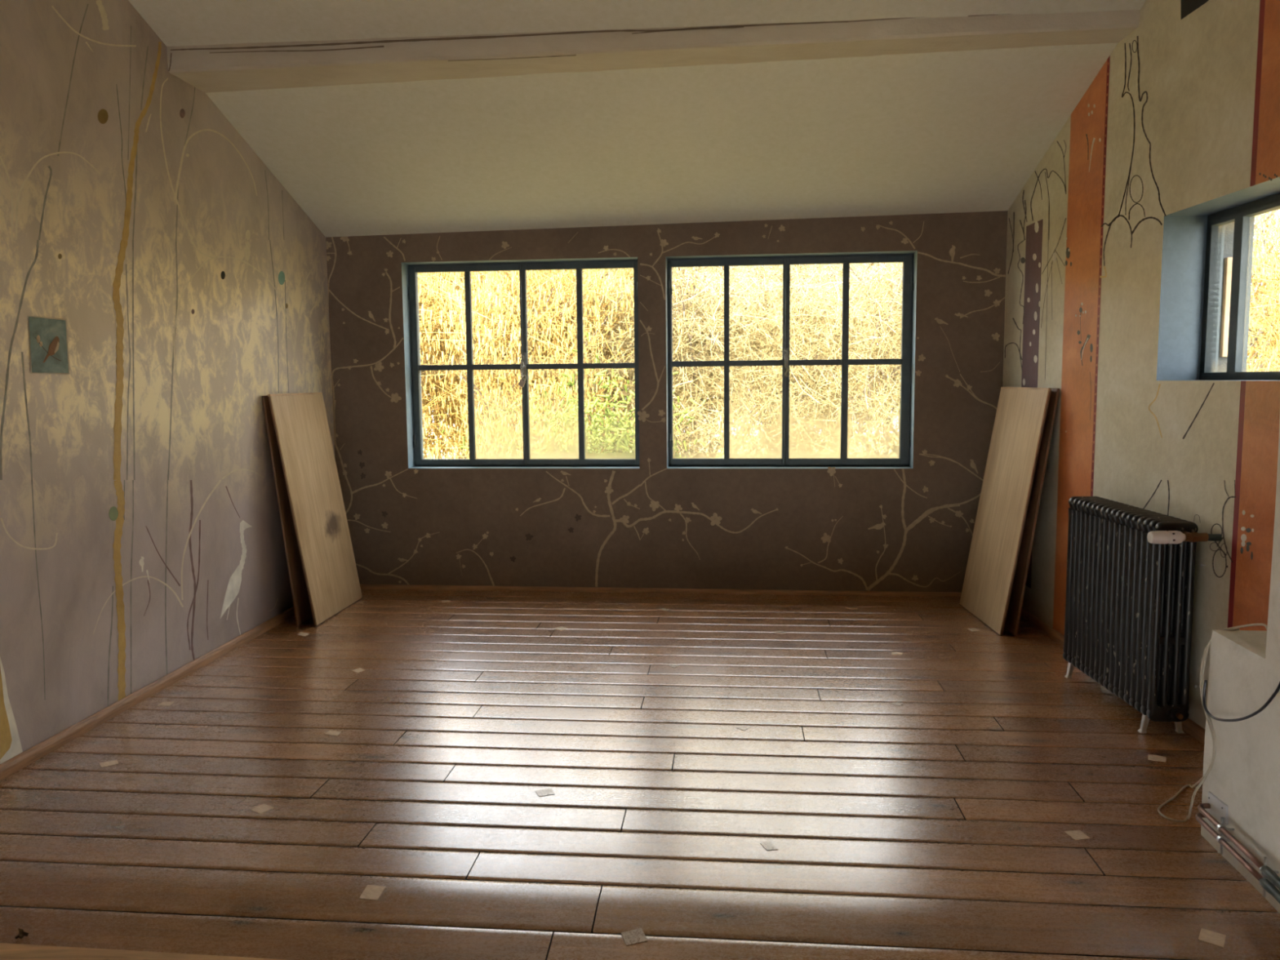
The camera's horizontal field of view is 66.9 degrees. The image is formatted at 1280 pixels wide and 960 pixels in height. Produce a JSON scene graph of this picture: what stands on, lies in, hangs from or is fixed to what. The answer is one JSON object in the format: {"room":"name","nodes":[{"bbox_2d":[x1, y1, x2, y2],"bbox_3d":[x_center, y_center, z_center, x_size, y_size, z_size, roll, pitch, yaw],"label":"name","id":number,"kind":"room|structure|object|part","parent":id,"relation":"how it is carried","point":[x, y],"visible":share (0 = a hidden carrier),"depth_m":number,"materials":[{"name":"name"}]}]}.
{"room":"empty room","nodes":[
{"label":"empty room","id":0,"kind":"room"},
{"bbox_2d":[0,0,334,764],"bbox_3d":[-2.694,-1.035,2.767,0.302,4.662,8.927,0,6,4],"label":"wall","id":1,"kind":"structure","parent":0,"point":[141,535],"depth_m":4.53,"materials":[{"name":"paint"}]},
{"bbox_2d":[27,315,69,374],"bbox_3d":[-2.445,-0.556,4.009,0.005,0.234,0.244,0,6,4],"label":"picture","id":2,"kind":"object","parent":1,"relation":"attached to","point":[48,336],"visible":1,"depth_m":4.00,"materials":[{"name":"teal paper"}]},
{"bbox_2d":[0,942,284,959],"bbox_3d":[-0.077,1.338,2.299,5.800,0.108,0.340,0,6,6],"label":"trim","id":3,"kind":"structure","parent":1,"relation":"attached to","point":[7,951],"depth_m":2.58,"materials":[{"name":"brown wood"}]},
{"bbox_2d":[0,606,294,780],"bbox_3d":[-2.413,1.083,4.234,0.022,0.082,5.826,0,6,4],"label":"baseboard","id":4,"kind":"structure","parent":1,"relation":"attached to","point":[16,763],"depth_m":4.51,"materials":[{"name":"brown wood"}]},
{"bbox_2d":[128,0,1146,237],"bbox_3d":[-0.147,-2.373,2.595,6.150,2.421,9.350,-1,6,0],"label":"ceiling","id":5,"kind":"structure","parent":0,"point":[960,131],"depth_m":5.44,"materials":[{"name":"paint"}]},
{"bbox_2d":[0,588,1279,959],"bbox_3d":[-0.017,1.496,2.985,8.000,0.589,9.600,0,6,5],"label":"floor","id":6,"kind":"structure","parent":0,"point":[931,826],"depth_m":3.50,"materials":[{"name":"brown wood"}]},
{"bbox_2d":[14,928,28,938],"bbox_3d":[-1.721,1.262,2.696,0.038,0.031,0.016,-1,6,0],"label":"dried leaf","id":7,"kind":"object","parent":6,"relation":"on","point":[21,934],"visible":1,"depth_m":2.69,"materials":[{"name":"brown plant"}]},
{"bbox_2d":[99,760,118,768],"bbox_3d":[-2.115,1.130,3.858,0.062,0.002,0.057,-5,7,-38],"label":"chip","id":8,"kind":"object","parent":6,"relation":"on","point":[104,764],"visible":1,"depth_m":3.85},
{"bbox_2d":[156,701,174,706],"bbox_3d":[-2.237,1.057,4.569,0.060,0.002,0.063,-1,6,0],"label":"chip","id":9,"kind":"object","parent":6,"relation":"on","point":[163,704],"visible":1,"depth_m":4.57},
{"bbox_2d":[250,803,274,813],"bbox_3d":[-1.339,1.166,3.433,0.058,0.002,0.061,3,7,29],"label":"chip","id":10,"kind":"object","parent":6,"relation":"on","point":[264,807],"visible":1,"depth_m":3.43,"materials":[{"name":"beige wood"}]},
{"bbox_2d":[262,395,312,626],"bbox_3d":[-2.176,0.159,6.326,0.163,1.427,0.774,0,6,5],"label":"leaning board","id":11,"kind":"object","parent":6,"relation":"on","point":[302,607],"visible":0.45,"depth_m":6.01,"materials":[{"name":"brown wood"}]},
{"bbox_3d":[-2.180,0.157,6.326,0.006,1.430,0.770,-6,5,5],"label":"panel","id":12,"kind":"part","parent":11,"relation":"part of","materials":[{"name":"brown wood"}]},
{"bbox_2d":[297,632,309,635],"bbox_3d":[-2.023,0.927,5.817,0.093,0.002,0.051,3,7,28],"label":"chip","id":13,"kind":"object","parent":6,"relation":"on","point":[300,633],"visible":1,"depth_m":5.82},
{"bbox_2d":[267,392,362,626],"bbox_3d":[-2.100,0.153,6.324,0.247,1.437,0.774,0,6,5],"label":"leaning board","id":14,"kind":"object","parent":6,"relation":"on","point":[300,423],"visible":1,"depth_m":6.27,"materials":[{"name":"brown wood"}]},
{"bbox_3d":[-2.104,0.158,6.325,0.010,1.437,0.770,-9,5,5],"label":"panel","id":15,"kind":"part","parent":14,"relation":"part of","materials":[{"name":"brown wood"}]},
{"bbox_2d":[324,730,341,736],"bbox_3d":[-1.319,1.090,4.166,0.068,0.002,0.051,1,6,16],"label":"chip","id":16,"kind":"object","parent":6,"relation":"on","point":[335,733],"visible":1,"depth_m":4.16,"materials":[{"name":"beige wood"}]},
{"bbox_2d":[351,667,364,672],"bbox_3d":[-1.473,0.998,5.076,0.060,0.002,0.051,5,8,41],"label":"chip","id":17,"kind":"object","parent":6,"relation":"on","point":[357,670],"visible":1,"depth_m":5.07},
{"bbox_2d":[359,884,386,900],"bbox_3d":[-0.792,1.222,2.868,0.058,0.008,0.070,0,6,7],"label":"chip","id":18,"kind":"object","parent":6,"relation":"on","point":[373,892],"visible":1,"depth_m":2.87,"materials":[{"name":"beige wood"}]},
{"bbox_2d":[441,600,450,602],"bbox_3d":[-1.335,0.834,6.658,0.062,0.002,0.057,-2,6,-10],"label":"chip","id":19,"kind":"object","parent":6,"relation":"on","point":[442,601],"visible":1,"depth_m":6.65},
{"bbox_2d":[534,787,555,796],"bbox_3d":[-0.349,1.145,3.547,0.062,0.002,0.056,-3,6,-20],"label":"chip","id":20,"kind":"object","parent":6,"relation":"on","point":[546,792],"visible":1,"depth_m":3.55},
{"bbox_2d":[555,626,567,631],"bbox_3d":[-0.478,0.904,5.897,0.064,0.002,0.090,3,7,34],"label":"chip","id":21,"kind":"object","parent":6,"relation":"on","point":[562,628],"visible":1,"depth_m":5.90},
{"bbox_2d":[621,928,647,946],"bbox_3d":[-0.016,1.253,2.655,0.061,0.011,0.055,-2,6,-17],"label":"chip","id":22,"kind":"object","parent":6,"relation":"on","point":[637,935],"visible":1,"depth_m":2.65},
{"bbox_2d":[669,664,679,668],"bbox_3d":[0.177,0.981,5.096,0.047,0.002,0.048,5,8,43],"label":"chip","id":23,"kind":"object","parent":6,"relation":"on","point":[673,666],"visible":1,"depth_m":5.09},
{"bbox_2d":[736,725,750,730],"bbox_3d":[0.447,1.072,4.185,0.044,0.002,0.046,-6,8,-42],"label":"chip","id":24,"kind":"object","parent":6,"relation":"on","point":[743,727],"visible":1,"depth_m":4.18,"materials":[{"name":"beige wood"}]},
{"bbox_2d":[760,840,777,850],"bbox_3d":[0.414,1.182,3.122,0.036,0.002,0.060,-3,6,-22],"label":"chip","id":25,"kind":"object","parent":6,"relation":"on","point":[767,846],"visible":1,"depth_m":3.12,"materials":[{"name":"beige wood"}]},
{"bbox_2d":[774,631,787,635],"bbox_3d":[0.834,0.907,5.750,0.062,0.002,0.068,4,8,39],"label":"chip","id":26,"kind":"object","parent":6,"relation":"on","point":[781,633],"visible":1,"depth_m":5.76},
{"bbox_2d":[891,651,902,655],"bbox_3d":[1.405,0.949,5.293,0.062,0.002,0.056,1,6,17],"label":"chip","id":27,"kind":"object","parent":6,"relation":"on","point":[892,652],"visible":1,"depth_m":5.29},
{"bbox_2d":[891,702,903,706],"bbox_3d":[1.194,1.035,4.477,0.047,0.002,0.047,-6,8,-43],"label":"chip","id":28,"kind":"object","parent":6,"relation":"on","point":[899,704],"visible":1,"depth_m":4.47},
{"bbox_2d":[968,627,979,631],"bbox_3d":[1.990,0.894,5.777,0.051,0.002,0.067,-1,6,-7],"label":"chip","id":29,"kind":"object","parent":6,"relation":"on","point":[972,628],"visible":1,"depth_m":5.77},
{"bbox_2d":[959,386,1051,635],"bbox_3d":[2.223,0.153,5.948,0.251,1.435,0.786,0,6,2],"label":"leaning board","id":30,"kind":"object","parent":6,"relation":"on","point":[1021,412],"visible":1,"depth_m":5.88,"materials":[{"name":"brown wood"}]},
{"bbox_3d":[2.226,0.157,5.949,0.010,1.435,0.782,9,6,1],"label":"panel","id":31,"kind":"part","parent":30,"relation":"part of","materials":[{"name":"beige wood"}]},
{"bbox_2d":[1004,387,1059,635],"bbox_3d":[2.288,0.154,5.946,0.212,1.433,0.786,0,6,2],"label":"leaning board","id":32,"kind":"object","parent":6,"relation":"on","point":[1012,619],"visible":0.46,"depth_m":5.61,"materials":[{"name":"brown wood"}]},
{"bbox_2d":[1063,830,1090,839],"bbox_3d":[1.437,1.166,3.181,0.056,0.002,0.060,-2,6,-10],"label":"chip","id":33,"kind":"object","parent":6,"relation":"on","point":[1075,834],"visible":1,"depth_m":3.18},
{"bbox_2d":[1062,496,1222,733],"bbox_3d":[2.216,0.580,4.389,0.303,0.905,0.990,0,6,2],"label":"radiator","id":34,"kind":"object","parent":6,"relation":"on","point":[1131,574],"visible":1,"depth_m":4.18,"materials":[{"name":"black metal"}]},
{"bbox_2d":[1147,754,1165,762],"bbox_3d":[2.035,1.096,3.811,0.062,0.002,0.064,3,7,28],"label":"chip","id":35,"kind":"object","parent":6,"relation":"on","point":[1153,757],"visible":1,"depth_m":3.81,"materials":[{"name":"beige wood"}]},
{"bbox_2d":[1198,928,1226,947],"bbox_3d":[1.539,1.231,2.605,0.062,0.011,0.057,3,7,33],"label":"chip","id":36,"kind":"object","parent":6,"relation":"on","point":[1214,938],"visible":1,"depth_m":2.60,"materials":[{"name":"beige wood"}]},
{"bbox_2d":[1157,623,1267,822],"bbox_3d":[1.850,0.787,3.209,0.232,0.740,0.664,0,6,9],"label":"cable","id":37,"kind":"object","parent":6,"relation":"on","point":[1202,779],"visible":0.91,"depth_m":3.10,"materials":[{"name":"white plastic"}]},
{"bbox_2d":[1200,419,1279,913],"bbox_3d":[2.027,0.555,2.134,0.605,1.522,1.900,0,6,6],"label":"wall pier","id":38,"kind":"object","parent":6,"relation":"on","point":[1244,670],"visible":0.84,"depth_m":2.87,"materials":[{"name":"white paint"}]},
{"bbox_2d":[1207,791,1228,824],"bbox_3d":[1.825,1.038,3.057,0.013,0.071,0.120,0,6,6],"label":"plate","id":39,"kind":"object","parent":38,"relation":"attached to","point":[1219,808],"visible":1,"depth_m":3.05,"materials":[{"name":"white paint"}]},
{"bbox_2d":[1216,816,1234,854],"bbox_3d":[1.787,1.104,2.982,0.048,0.131,0.084,0,6,8],"label":"clip","id":40,"kind":"object","parent":38,"relation":"attached to","point":[1219,837],"visible":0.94,"depth_m":2.94,"materials":[{"name":"metal"}]},
{"bbox_3d":[1.811,1.107,3.015,0.008,0.117,0.014,0,6,6],"label":"backing rod","id":41,"kind":"part","parent":40,"relation":"part of","materials":[{"name":"metal"}]},
{"bbox_2d":[1195,812,1279,903],"bbox_3d":[1.733,1.137,2.579,0.078,0.027,1.124,0,6,9],"label":"copper pipe","id":42,"kind":"object","parent":38,"relation":"attached to","point":[1267,885],"visible":0.75,"depth_m":2.80,"materials":[{"name":"metal"}]},
{"bbox_2d":[1197,803,1279,889],"bbox_3d":[1.732,1.101,2.569,0.078,0.027,1.112,0,6,9],"label":"copper pipe","id":43,"kind":"object","parent":38,"relation":"attached to","point":[1270,874],"visible":0.88,"depth_m":2.81,"materials":[{"name":"metal"}]},
{"bbox_2d":[1202,680,1279,721],"bbox_3d":[1.776,0.471,2.800,0.019,0.590,0.541,0,6,4],"label":"cable","id":44,"kind":"object","parent":38,"relation":"hanging from","point":[1277,688],"visible":1,"depth_m":2.87,"materials":[{"name":"plastic"}]},
{"bbox_2d":[1258,856,1279,897],"bbox_3d":[1.760,1.132,2.734,0.048,0.124,0.079,0,6,8],"label":"clip","id":45,"kind":"object","parent":38,"relation":"attached to","point":[1264,857],"visible":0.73,"depth_m":2.76,"materials":[{"name":"metal"}]},
{"bbox_3d":[1.784,1.133,2.764,0.008,0.115,0.014,0,6,6],"label":"backing rod","id":46,"kind":"part","parent":45,"relation":"part of","materials":[{"name":"metal"}]},
{"bbox_2d":[325,210,1007,592],"bbox_3d":[0.122,-0.527,6.908,5.275,2.669,0.341,0,6,6],"label":"wall","id":47,"kind":"structure","parent":0,"point":[654,524],"depth_m":6.76,"materials":[{"name":"brown paint"}]},
{"bbox_2d":[408,259,639,466],"bbox_3d":[-0.828,-0.821,6.946,1.696,1.456,0.129,0,6,6],"label":"window","id":48,"kind":"structure","parent":47,"relation":"in","point":[532,444],"depth_m":6.99,"materials":[{"name":"blue metal"}]},
{"bbox_3d":[-1.024,-0.475,7.032,0.369,0.655,0.040,-1,6,0],"label":"glass pane","id":49,"kind":"part","parent":48,"relation":"part of","materials":[{"name":"clear glass"}]},
{"bbox_2d":[518,365,526,386],"bbox_3d":[-0.840,-0.738,6.895,0.061,0.154,0.018,0,6,6],"label":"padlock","id":50,"kind":"object","parent":48,"relation":"hanging from","point":[522,383],"visible":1,"depth_m":6.89,"materials":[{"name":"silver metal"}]},
{"bbox_3d":[-0.835,-0.820,6.931,0.010,1.416,0.010,-3,6,-22],"label":"bolt rod","id":51,"kind":"part","parent":48,"relation":"part of","materials":[{"name":"black metal"}]},
{"bbox_3d":[-0.621,-0.475,6.988,0.370,0.655,0.040,-1,6,0],"label":"glass pane","id":52,"kind":"part","parent":48,"relation":"part of","materials":[{"name":"clear glass"}]},
{"bbox_3d":[-0.216,-0.474,6.945,0.375,0.655,0.041,-1,6,0],"label":"glass pane","id":53,"kind":"part","parent":48,"relation":"part of","materials":[{"name":"clear glass"}]},
{"bbox_2d":[360,584,961,597],"bbox_3d":[0.117,0.799,6.869,4.657,0.060,0.014,0,6,6],"label":"baseboard","id":54,"kind":"structure","parent":47,"relation":"attached to","point":[362,586],"depth_m":6.85,"materials":[{"name":"brown wood"}]},
{"bbox_2d":[666,253,913,466],"bbox_3d":[1.032,-0.818,6.746,1.700,1.456,0.129,0,6,6],"label":"window","id":55,"kind":"structure","parent":47,"relation":"in","point":[802,442],"depth_m":6.76,"materials":[{"name":"blue metal"}]},
{"bbox_3d":[0.413,-0.478,6.877,0.373,0.659,0.040,-1,6,0],"label":"glass pane","id":56,"kind":"part","parent":55,"relation":"part of","materials":[{"name":"clear glass"}]},
{"bbox_3d":[0.816,-0.477,6.833,0.375,0.659,0.041,-1,6,0],"label":"glass pane","id":57,"kind":"part","parent":55,"relation":"part of","materials":[{"name":"clear glass"}]},
{"bbox_3d":[1.012,-0.816,6.732,0.010,1.416,0.010,2,6,22],"label":"bolt rod","id":58,"kind":"part","parent":55,"relation":"part of","materials":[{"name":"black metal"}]},
{"bbox_3d":[1.226,-0.476,6.789,0.365,0.659,0.040,-1,6,0],"label":"glass pane","id":59,"kind":"part","parent":55,"relation":"part of","materials":[{"name":"clear glass"}]},
{"bbox_3d":[1.627,-0.476,6.746,0.366,0.659,0.040,-1,6,0],"label":"glass pane","id":60,"kind":"part","parent":55,"relation":"part of","materials":[{"name":"clear glass"}]},
{"bbox_2d":[1002,0,1279,728],"bbox_3d":[2.453,-1.036,2.652,0.390,4.593,8.708,0,6,2],"label":"wall","id":61,"kind":"structure","parent":0,"point":[1179,126],"depth_m":4.37,"materials":[{"name":"beige paint"}]},
{"bbox_2d":[166,9,1140,93],"bbox_3d":[-0.009,-2.241,4.899,4.919,0.318,0.426,0,6,4],"label":"beam","id":62,"kind":"structure","parent":61,"relation":"attached to","point":[235,67],"depth_m":4.77,"materials":[{"name":"white paint"}]},
{"bbox_2d":[1020,607,1204,743],"bbox_3d":[2.359,0.955,5.056,0.020,0.080,3.160,0,6,2],"label":"baseboard","id":63,"kind":"structure","parent":61,"relation":"attached to","point":[1196,731],"depth_m":5.49,"materials":[{"name":"brown wood"}]},
{"bbox_2d":[1219,257,1232,356],"bbox_3d":[2.660,-0.771,4.324,0.109,0.439,0.023,-1,6,0],"label":"strip","id":64,"kind":"object","parent":61,"relation":"attached to","point":[1228,260],"visible":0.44,"depth_m":4.32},
{"bbox_2d":[1199,192,1279,380],"bbox_3d":[2.511,-0.711,3.346,0.060,0.728,2.217,0,6,2],"label":"window","id":65,"kind":"structure","parent":61,"relation":"in","point":[1243,215],"depth_m":4.10,"materials":[{"name":"blue metal"}]},
{"label":"outside","id":66,"kind":"structure","parent":0,"visible":0},
{"bbox_2d":[423,433,880,458],"bbox_3d":[5.008,0.839,16.679,70.000,0.394,57.000,-1,6,0],"label":"ground","id":67,"kind":"structure","parent":66,"point":[873,433],"depth_m":36.10,"materials":[{"name":"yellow plant"}]},
{"bbox_2d":[417,271,515,458],"bbox_3d":[-3.426,-0.817,12.204,4.808,4.598,5.963,-1,6,-8],"label":"bush","id":68,"kind":"object","parent":67,"relation":"on","point":[428,420],"visible":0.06,"depth_m":11.64,"materials":[{"name":"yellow plant"}]},
{"bbox_2d":[421,268,680,458],"bbox_3d":[-2.577,-1.319,15.100,6.211,4.994,6.385,-2,6,-15],"label":"tree","id":69,"kind":"object","parent":67,"relation":"on","point":[445,454],"visible":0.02,"depth_m":15.26,"materials":[{"name":"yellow plant"}]},
{"bbox_2d":[417,266,695,458],"bbox_3d":[-1.265,-1.022,13.072,4.475,4.805,7.646,-1,6,0],"label":"bush","id":70,"kind":"object","parent":67,"relation":"on","point":[495,410],"visible":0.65,"depth_m":11.18,"materials":[{"name":"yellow plant"}]},
{"bbox_2d":[441,331,721,458],"bbox_3d":[-0.923,-0.180,10.725,3.130,2.882,2.743,3,7,28],"label":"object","id":71,"kind":"object","parent":67,"relation":"on","point":[596,438],"visible":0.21,"depth_m":10.21,"materials":[{"name":"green plant"}]},
{"bbox_2d":[426,266,840,453],"bbox_3d":[-0.585,-0.990,13.564,6.021,4.614,5.743,-6,8,-41],"label":"bush","id":72,"kind":"object","parent":67,"relation":"on","point":[621,322],"visible":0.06,"depth_m":11.95,"materials":[{"name":"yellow plant"}]},
{"bbox_2d":[594,330,763,453],"bbox_3d":[0.622,-0.815,16.166,5.066,3.708,5.395,3,7,29],"label":"shrub","id":73,"kind":"object","parent":67,"relation":"on","point":[735,331],"visible":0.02,"depth_m":15.76,"materials":[{"name":"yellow plant"}]},
{"bbox_2d":[491,263,901,453],"bbox_3d":[0.827,-1.028,13.143,6.229,4.747,6.309,-5,7,-35],"label":"bush","id":74,"kind":"object","parent":67,"relation":"on","point":[714,407],"visible":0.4,"depth_m":11.86,"materials":[{"name":"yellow plant"}]},
{"bbox_2d":[628,264,832,453],"bbox_3d":[1.268,-4.515,14.726,7.953,11.407,8.810,-3,6,-23],"label":"birch tree","id":75,"kind":"object","parent":67,"relation":"on","point":[832,264],"visible":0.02,"depth_m":15.40,"materials":[{"name":"green plant"}]},
{"bbox_2d":[598,262,902,453],"bbox_3d":[1.532,-1.127,13.321,5.856,4.914,5.950,2,6,24],"label":"bush","id":76,"kind":"object","parent":67,"relation":"on","point":[796,266],"visible":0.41,"depth_m":11.82,"materials":[{"name":"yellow plant"}]},
{"bbox_2d":[680,328,901,435],"bbox_3d":[2.774,-0.854,16.252,5.673,3.728,5.349,-3,6,-21],"label":"shrub","id":77,"kind":"object","parent":67,"relation":"on","point":[811,414],"visible":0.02,"depth_m":15.63,"materials":[{"name":"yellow plant"}]},
{"bbox_2d":[682,262,902,449],"bbox_3d":[3.296,-0.948,12.520,6.076,4.747,5.846,4,7,36],"label":"bush","id":78,"kind":"object","parent":67,"relation":"on","point":[884,371],"visible":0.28,"depth_m":11.44,"materials":[{"name":"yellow plant"}]},
{"bbox_2d":[710,263,886,422],"bbox_3d":[2.354,-4.915,17.369,6.779,11.592,6.880,1,6,17],"label":"birch tree","id":79,"kind":"object","parent":67,"relation":"on","point":[841,264],"visible":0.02,"depth_m":17.25,"materials":[{"name":"green plant"}]},
{"bbox_2d":[770,262,902,435],"bbox_3d":[4.138,-1.482,15.445,5.556,5.127,7.256,0,6,4],"label":"bush","id":80,"kind":"object","parent":67,"relation":"on","point":[868,263],"visible":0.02,"depth_m":15.39,"materials":[{"name":"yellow plant"}]},
{"bbox_2d":[1246,208,1279,371],"bbox_3d":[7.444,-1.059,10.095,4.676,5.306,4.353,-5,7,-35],"label":"bush","id":81,"kind":"object","parent":67,"relation":"on","point":[1266,302],"visible":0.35,"depth_m":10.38,"materials":[{"name":"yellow plant"}]}
]}

